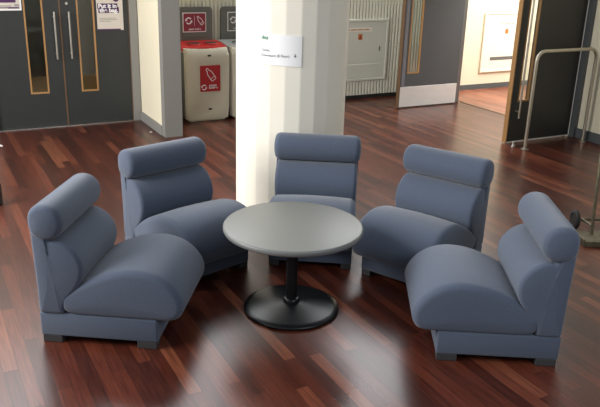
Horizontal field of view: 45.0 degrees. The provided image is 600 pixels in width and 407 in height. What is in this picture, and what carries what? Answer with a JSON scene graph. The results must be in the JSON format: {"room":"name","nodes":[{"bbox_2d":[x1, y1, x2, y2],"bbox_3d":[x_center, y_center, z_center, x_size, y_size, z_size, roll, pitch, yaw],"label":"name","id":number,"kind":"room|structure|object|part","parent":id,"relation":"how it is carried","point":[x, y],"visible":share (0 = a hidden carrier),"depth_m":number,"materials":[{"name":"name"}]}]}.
{"room":"public hall","nodes":[
{"label":"public hall","id":0,"kind":"room"},
{"bbox_2d":[24,0,95,76],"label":"window","id":1,"kind":"structure","parent":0,"point":[32,7],"depth_m":12.33,"materials":[{"name":"grey glass"}]},
{"bbox_2d":[31,74,96,91],"bbox_3d":[-4.503,-1.486,10.477,3.860,0.005,3.520,-9,22,-27],"label":"trim","id":2,"kind":"structure","parent":1,"relation":"attached to","point":[39,84],"depth_m":11.90,"materials":[{"name":"brown wood"}]},
{"bbox_2d":[136,0,161,124],"bbox_3d":[-5.594,-1.993,6.898,8.850,3.300,1.050,-9,22,-27],"label":"wall","id":3,"kind":"structure","parent":0,"point":[147,10],"depth_m":8.99,"materials":[{"name":"beige paint"}]},
{"bbox_2d":[0,0,68,129],"bbox_3d":[-3.269,-1.906,8.697,0.824,2.038,0.120,-9,22,-27],"label":"door","id":4,"kind":"structure","parent":3,"relation":"in","point":[21,107],"depth_m":8.82,"materials":[{"name":"grey laminate"}]},
{"bbox_2d":[0,0,21,10],"bbox_3d":[-3.430,-2.501,8.389,0.349,0.520,0.004,-9,22,-27],"label":"poster","id":5,"kind":"object","parent":4,"relation":"attached to","point":[5,5],"visible":1,"depth_m":8.48,"materials":[{"name":"beige paper"}]},
{"bbox_2d":[0,4,18,6],"bbox_3d":[-3.437,-2.309,8.455,0.305,0.025,0.002,-9,22,-27],"label":"print","id":6,"kind":"object","parent":5,"relation":"on","point":[14,4],"depth_m":8.47},
{"bbox_3d":[-3.188,-2.027,8.722,0.222,1.422,0.026,-9,22,-27],"label":"vision frame","id":7,"kind":"part","parent":4,"relation":"part of","materials":[{"name":"brown wood"}]},
{"bbox_3d":[-2.967,-2.036,8.791,0.022,0.562,0.075,-9,22,-27],"label":"handle","id":8,"kind":"part","parent":4,"relation":"part of","materials":[{"name":"silver metal"}]},
{"bbox_2d":[0,119,134,131],"bbox_3d":[-2.954,-1.011,9.271,1.665,0.010,0.140,-9,22,-27],"label":"trim","id":9,"kind":"structure","parent":3,"relation":"attached to","point":[131,119],"depth_m":9.19,"materials":[{"name":"silver metal"}]},
{"bbox_2d":[59,0,133,124],"bbox_3d":[-2.534,-2.016,9.069,0.834,2.038,0.116,-9,22,-27],"label":"door","id":10,"kind":"structure","parent":3,"relation":"in","point":[112,100],"depth_m":9.21,"materials":[{"name":"grey laminate"}]},
{"bbox_3d":[-2.815,-2.059,8.869,0.022,0.562,0.075,-9,22,-27],"label":"handle","id":11,"kind":"part","parent":10,"relation":"part of","materials":[{"name":"silver metal"}]},
{"bbox_3d":[-2.649,-2.106,8.997,0.214,1.426,0.026,-9,22,-27],"label":"vision frame","id":12,"kind":"part","parent":10,"relation":"part of","materials":[{"name":"brown wood"}]},
{"bbox_2d":[96,0,123,29],"bbox_3d":[-2.368,-2.424,9.018,0.326,0.525,0.005,-9,22,-27],"label":"poster","id":13,"kind":"object","parent":10,"relation":"attached to","point":[109,12],"visible":1,"depth_m":9.04,"materials":[{"name":"beige paper"}]},
{"bbox_2d":[99,18,116,21],"bbox_3d":[-2.392,-2.295,9.052,0.220,0.043,0.002,-9,22,-27],"label":"print","id":14,"kind":"object","parent":13,"relation":"attached to","point":[99,18],"depth_m":9.04},
{"bbox_2d":[128,0,140,120],"bbox_3d":[-2.933,-2.018,8.925,1.860,2.140,0.170,-9,22,-27],"label":"trim","id":15,"kind":"structure","parent":3,"relation":"attached to","point":[132,4],"depth_m":9.34,"materials":[{"name":"grey paint"}]},
{"bbox_2d":[141,111,161,134],"bbox_3d":[-5.704,-0.459,7.325,8.630,0.118,0.910,-9,22,-27],"label":"baseboard","id":16,"kind":"structure","parent":3,"relation":"attached to","point":[145,118],"depth_m":9.21,"materials":[{"name":"grey paint"}]},
{"bbox_2d":[158,0,182,137],"bbox_3d":[-1.517,-2.387,8.352,0.220,3.300,0.125,-9,22,-27],"label":"trim","id":17,"kind":"structure","parent":3,"relation":"attached to","point":[168,10],"depth_m":8.57,"materials":[{"name":"grey paint"}]},
{"bbox_2d":[236,0,349,206],"bbox_3d":[-0.058,-1.643,5.944,0.929,3.600,0.929,2,20,0],"label":"pillar","id":18,"kind":"structure","parent":0,"point":[271,100],"depth_m":5.79,"materials":[{"name":"beige paint"}]},
{"bbox_2d":[260,32,301,66],"bbox_3d":[-0.152,-1.191,5.629,0.332,0.250,0.034,5,20,10],"label":"paper notice","id":19,"kind":"object","parent":18,"relation":"attached to","point":[275,49],"visible":1,"depth_m":5.62,"materials":[{"name":"white paper"}]},
{"bbox_2d":[0,85,599,406],"bbox_3d":[1.102,-0.312,7.754,21.000,0.064,20.000,-9,22,-27],"label":"floor","id":20,"kind":"structure","parent":0,"point":[373,353],"depth_m":4.67,"materials":[{"name":"brown wood"}]},
{"bbox_2d":[0,183,2,204],"bbox_3d":[-2.698,-0.270,6.335,0.110,0.600,0.100,2,20,0],"label":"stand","id":21,"kind":"object","parent":20,"relation":"on","point":[1,198],"visible":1,"depth_m":6.42,"materials":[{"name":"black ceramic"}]},
{"bbox_2d":[27,173,203,348],"bbox_3d":[-1.068,0.332,4.398,0.867,0.862,0.682,3,20,4],"label":"lounge chair","id":22,"kind":"object","parent":20,"relation":"on","point":[88,285],"visible":1,"depth_m":4.18,"materials":[{"name":"blue fabric"}]},
{"bbox_3d":[-1.349,0.257,4.399,0.290,0.610,0.648,3,20,4],"label":"backrest","id":23,"kind":"part","parent":22,"relation":"part of","materials":[{"name":"blue fabric"}]},
{"bbox_3d":[-0.998,0.419,4.422,0.722,0.319,0.648,3,20,4],"label":"seat","id":24,"kind":"part","parent":22,"relation":"part of","materials":[{"name":"blue fabric"}]},
{"bbox_2d":[118,137,247,276],"bbox_3d":[-0.782,0.052,5.205,0.682,0.862,0.867,-16,26,-41],"label":"lounge chair","id":25,"kind":"object","parent":20,"relation":"on","point":[166,190],"visible":0.82,"depth_m":5.15,"materials":[{"name":"blue fabric"}]},
{"bbox_3d":[-0.976,-0.081,5.377,0.648,0.610,0.290,-16,26,-41],"label":"backrest","id":26,"kind":"part","parent":25,"relation":"part of","materials":[{"name":"blue fabric"}]},
{"bbox_3d":[-0.735,0.154,5.186,0.648,0.319,0.722,-16,26,-41],"label":"seat","id":27,"kind":"part","parent":25,"relation":"part of","materials":[{"name":"blue fabric"}]},
{"bbox_2d":[180,7,228,121],"bbox_3d":[-1.321,-1.859,9.665,0.630,1.435,0.560,-9,22,-27],"label":"recycling bin","id":28,"kind":"object","parent":20,"relation":"on","point":[204,60],"visible":0.96,"depth_m":9.56,"materials":[{"name":"plastic"}]},
{"bbox_3d":[-1.350,-1.640,9.786,0.624,0.860,0.440,-9,22,-27],"label":"panel","id":29,"kind":"part","parent":28,"relation":"part of","materials":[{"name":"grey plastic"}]},
{"bbox_2d":[185,16,203,25],"bbox_3d":[-1.407,-2.437,9.678,0.267,0.131,0.001,-9,22,-27],"label":"print","id":30,"kind":"object","parent":28,"relation":"attached to","point":[197,16],"depth_m":9.67},
{"bbox_3d":[-1.315,-2.085,9.585,0.630,0.085,0.470,-9,22,-27],"label":"lid","id":31,"kind":"part","parent":28,"relation":"part of","materials":[{"name":"red plastic"}]},
{"bbox_2d":[201,68,215,89],"bbox_3d":[-1.196,-1.628,9.484,0.209,0.287,0.001,-9,22,-27],"label":"print","id":32,"kind":"object","parent":28,"relation":"attached to","point":[207,68],"depth_m":9.49},
{"bbox_2d":[218,6,235,117],"bbox_3d":[-0.756,-1.944,9.953,0.630,1.435,0.560,-9,22,-27],"label":"recycling bin","id":33,"kind":"object","parent":20,"relation":"on","point":[227,13],"visible":0.15,"depth_m":9.85,"materials":[{"name":"plastic"}]},
{"bbox_3d":[-0.749,-2.170,9.873,0.630,0.085,0.470,-9,22,-27],"label":"lid","id":34,"kind":"part","parent":33,"relation":"part of","materials":[{"name":"grey plastic"}]},
{"bbox_3d":[-0.784,-1.725,10.074,0.624,0.860,0.440,-9,22,-27],"label":"panel","id":35,"kind":"part","parent":33,"relation":"part of","materials":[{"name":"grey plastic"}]},
{"bbox_2d":[223,201,363,330],"bbox_3d":[-0.051,0.409,4.674,0.886,0.589,0.886,2,20,0],"label":"coffee table","id":36,"kind":"object","parent":20,"relation":"on","point":[291,230],"visible":1,"depth_m":4.60,"materials":[{"name":"grey laminate"}]},
{"bbox_2d":[268,132,360,269],"bbox_3d":[0.103,-0.022,5.491,0.682,0.862,0.867,3,20,4],"label":"lounge chair","id":37,"kind":"object","parent":20,"relation":"on","point":[322,169],"visible":0.71,"depth_m":5.61,"materials":[{"name":"blue fabric"}]},
{"bbox_3d":[0.095,0.085,5.452,0.648,0.319,0.722,3,20,4],"label":"seat","id":38,"kind":"part","parent":37,"relation":"part of","materials":[{"name":"blue fabric"}]},
{"bbox_3d":[0.128,-0.175,5.737,0.648,0.610,0.290,3,20,4],"label":"backrest","id":39,"kind":"part","parent":37,"relation":"part of","materials":[{"name":"blue fabric"}]},
{"bbox_2d":[352,144,493,282],"bbox_3d":[0.868,0.109,5.187,0.682,0.862,0.867,16,24,35],"label":"lounge chair","id":40,"kind":"object","parent":20,"relation":"on","point":[443,196],"visible":0.89,"depth_m":5.14,"materials":[{"name":"blue fabric"}]},
{"bbox_3d":[0.821,0.210,5.162,0.648,0.319,0.722,16,24,35],"label":"seat","id":41,"kind":"part","parent":40,"relation":"part of","materials":[{"name":"blue fabric"}]},
{"bbox_3d":[1.046,-0.019,5.379,0.648,0.610,0.290,16,24,35],"label":"backrest","id":42,"kind":"part","parent":40,"relation":"part of","materials":[{"name":"blue fabric"}]},
{"bbox_2d":[462,102,504,114],"bbox_3d":[3.064,-1.250,10.461,0.051,0.006,2.245,-9,22,-27],"label":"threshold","id":43,"kind":"structure","parent":20,"relation":"on","point":[462,102],"depth_m":10.95,"materials":[{"name":"silver metal"}]},
{"bbox_2d":[405,192,579,366],"bbox_3d":[1.094,0.416,4.345,0.867,0.862,0.682,3,20,3],"label":"lounge chair","id":44,"kind":"object","parent":20,"relation":"on","point":[471,302],"visible":1,"depth_m":4.12,"materials":[{"name":"blue fabric"}]},
{"bbox_3d":[1.019,0.496,4.377,0.722,0.319,0.648,3,20,3],"label":"seat","id":45,"kind":"part","parent":44,"relation":"part of","materials":[{"name":"blue fabric"}]},
{"bbox_3d":[1.380,0.372,4.311,0.290,0.610,0.648,3,20,3],"label":"backrest","id":46,"kind":"part","parent":44,"relation":"part of","materials":[{"name":"blue fabric"}]},
{"bbox_2d":[520,47,597,149],"bbox_3d":[3.180,-1.287,8.818,1.095,1.186,0.104,-9,22,-27],"label":"guard rail","id":47,"kind":"object","parent":20,"relation":"on","point":[594,50],"visible":1,"depth_m":8.72,"materials":[{"name":"grey metal"}]},
{"bbox_2d":[569,154,599,246],"bbox_3d":[2.588,-0.250,5.967,0.550,1.112,0.500,1,20,-3],"label":"hand truck","id":48,"kind":"object","parent":20,"relation":"on","point":[591,238],"visible":0.91,"depth_m":6.05,"materials":[{"name":"metal"}]},
{"bbox_3d":[2.578,0.282,6.043,0.550,0.060,0.285,1,20,-3],"label":"toe plate","id":49,"kind":"part","parent":48,"relation":"part of","materials":[{"name":"metal"}]},
{"bbox_2d":[179,0,421,95],"bbox_3d":[0.070,-3.120,10.451,4.650,3.238,0.152,-9,22,-27],"label":"wall","id":50,"kind":"structure","parent":0,"point":[391,10],"depth_m":11.30,"materials":[{"name":"beige paint"}]},
{"bbox_2d":[346,19,388,81],"bbox_3d":[0.949,-2.351,11.131,0.930,0.932,0.030,-9,22,-27],"label":"access panel","id":51,"kind":"object","parent":50,"relation":"attached to","point":[367,38],"visible":0.7,"depth_m":11.17,"materials":[{"name":"white paint"}]},
{"bbox_2d":[345,92,395,98],"bbox_3d":[0.014,-1.572,11.020,4.650,0.062,0.117,-9,22,-27],"label":"baseboard","id":52,"kind":"structure","parent":50,"relation":"attached to","point":[387,93],"depth_m":11.52,"materials":[{"name":"grey paint"}]},
{"bbox_2d":[395,0,464,107],"bbox_3d":[1.946,-2.475,10.695,1.082,2.068,0.066,-9,22,-27],"label":"door","id":53,"kind":"structure","parent":50,"relation":"in","point":[434,82],"depth_m":10.76,"materials":[{"name":"laminate"}]},
{"bbox_3d":[1.536,-2.490,10.421,0.052,1.620,0.003,-9,22,-27],"label":"finger plate","id":54,"kind":"part","parent":53,"relation":"part of","materials":[{"name":"silver metal"}]},
{"bbox_3d":[1.683,-2.553,10.493,0.217,1.340,0.026,-9,22,-27],"label":"vision frame","id":55,"kind":"part","parent":53,"relation":"part of","materials":[{"name":"brown wood"}]},
{"bbox_3d":[1.939,-1.640,10.966,1.058,0.298,0.004,-9,22,-27],"label":"kick plate","id":56,"kind":"part","parent":53,"relation":"part of","materials":[{"name":"metal"}]},
{"bbox_2d":[455,0,468,101],"bbox_3d":[2.451,-2.605,11.003,0.105,2.160,0.065,-9,22,-27],"label":"trim","id":57,"kind":"structure","parent":53,"relation":"attached to","point":[466,1],"depth_m":11.08,"materials":[{"name":"grey wood"}]},
{"bbox_2d":[460,0,537,84],"bbox_3d":[6.750,-2.672,9.859,6.500,3.300,7.660,-9,22,-27],"label":"wall","id":58,"kind":"structure","parent":0,"point":[470,74],"depth_m":12.22,"materials":[{"name":"beige paint"}]},
{"bbox_2d":[459,80,526,89],"bbox_3d":[3.890,-2.138,12.901,3.760,0.088,0.020,-9,22,-27],"label":"baseboard","id":59,"kind":"structure","parent":58,"relation":"attached to","point":[497,84],"depth_m":12.54,"materials":[{"name":"grey paint"}]},
{"bbox_2d":[479,12,531,72],"bbox_3d":[3.526,-2.773,12.443,1.020,1.000,0.030,-9,22,-27],"label":"access panel","id":60,"kind":"object","parent":58,"relation":"attached to","point":[499,30],"visible":0.69,"depth_m":12.37,"materials":[{"name":"white paint"}]},
{"bbox_3d":[3.523,-2.775,12.449,0.946,0.926,0.016,-9,22,-27],"label":"panel door","id":61,"kind":"part","parent":60,"relation":"part of","materials":[{"name":"white paint"}]},
{"bbox_2d":[577,0,599,133],"bbox_3d":[5.353,-1.296,5.882,0.230,3.300,13.530,-9,22,-27],"label":"wall","id":62,"kind":"structure","parent":0,"point":[593,124],"depth_m":9.09,"materials":[{"name":"beige paint"}]},
{"bbox_2d":[502,0,589,142],"bbox_3d":[3.060,-1.792,8.876,1.097,2.068,0.144,-9,22,-27],"label":"door","id":63,"kind":"structure","parent":62,"relation":"in","point":[559,24],"depth_m":8.92,"materials":[{"name":"black laminate"}]},
{"bbox_3d":[2.681,-1.770,8.634,0.024,1.530,0.086,-9,22,-27],"label":"handle","id":64,"kind":"part","parent":63,"relation":"part of","materials":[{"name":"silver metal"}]},
{"bbox_3d":[2.754,-1.884,8.691,0.180,1.330,0.026,-9,22,-27],"label":"vision frame","id":65,"kind":"part","parent":63,"relation":"part of","materials":[{"name":"brown wood"}]},
{"bbox_2d":[567,0,597,136],"bbox_3d":[3.097,-2.269,10.083,0.200,2.180,2.400,-9,22,-27],"label":"trim","id":66,"kind":"structure","parent":62,"relation":"attached to","point":[592,7],"depth_m":9.14,"materials":[{"name":"grey paint"}]},
{"bbox_2d":[575,128,599,143],"bbox_3d":[6.019,0.687,5.109,0.023,0.122,10.400,-9,22,-27],"label":"baseboard","id":67,"kind":"structure","parent":62,"relation":"attached to","point":[593,137],"depth_m":9.22,"materials":[{"name":"grey paint"}]}
]}

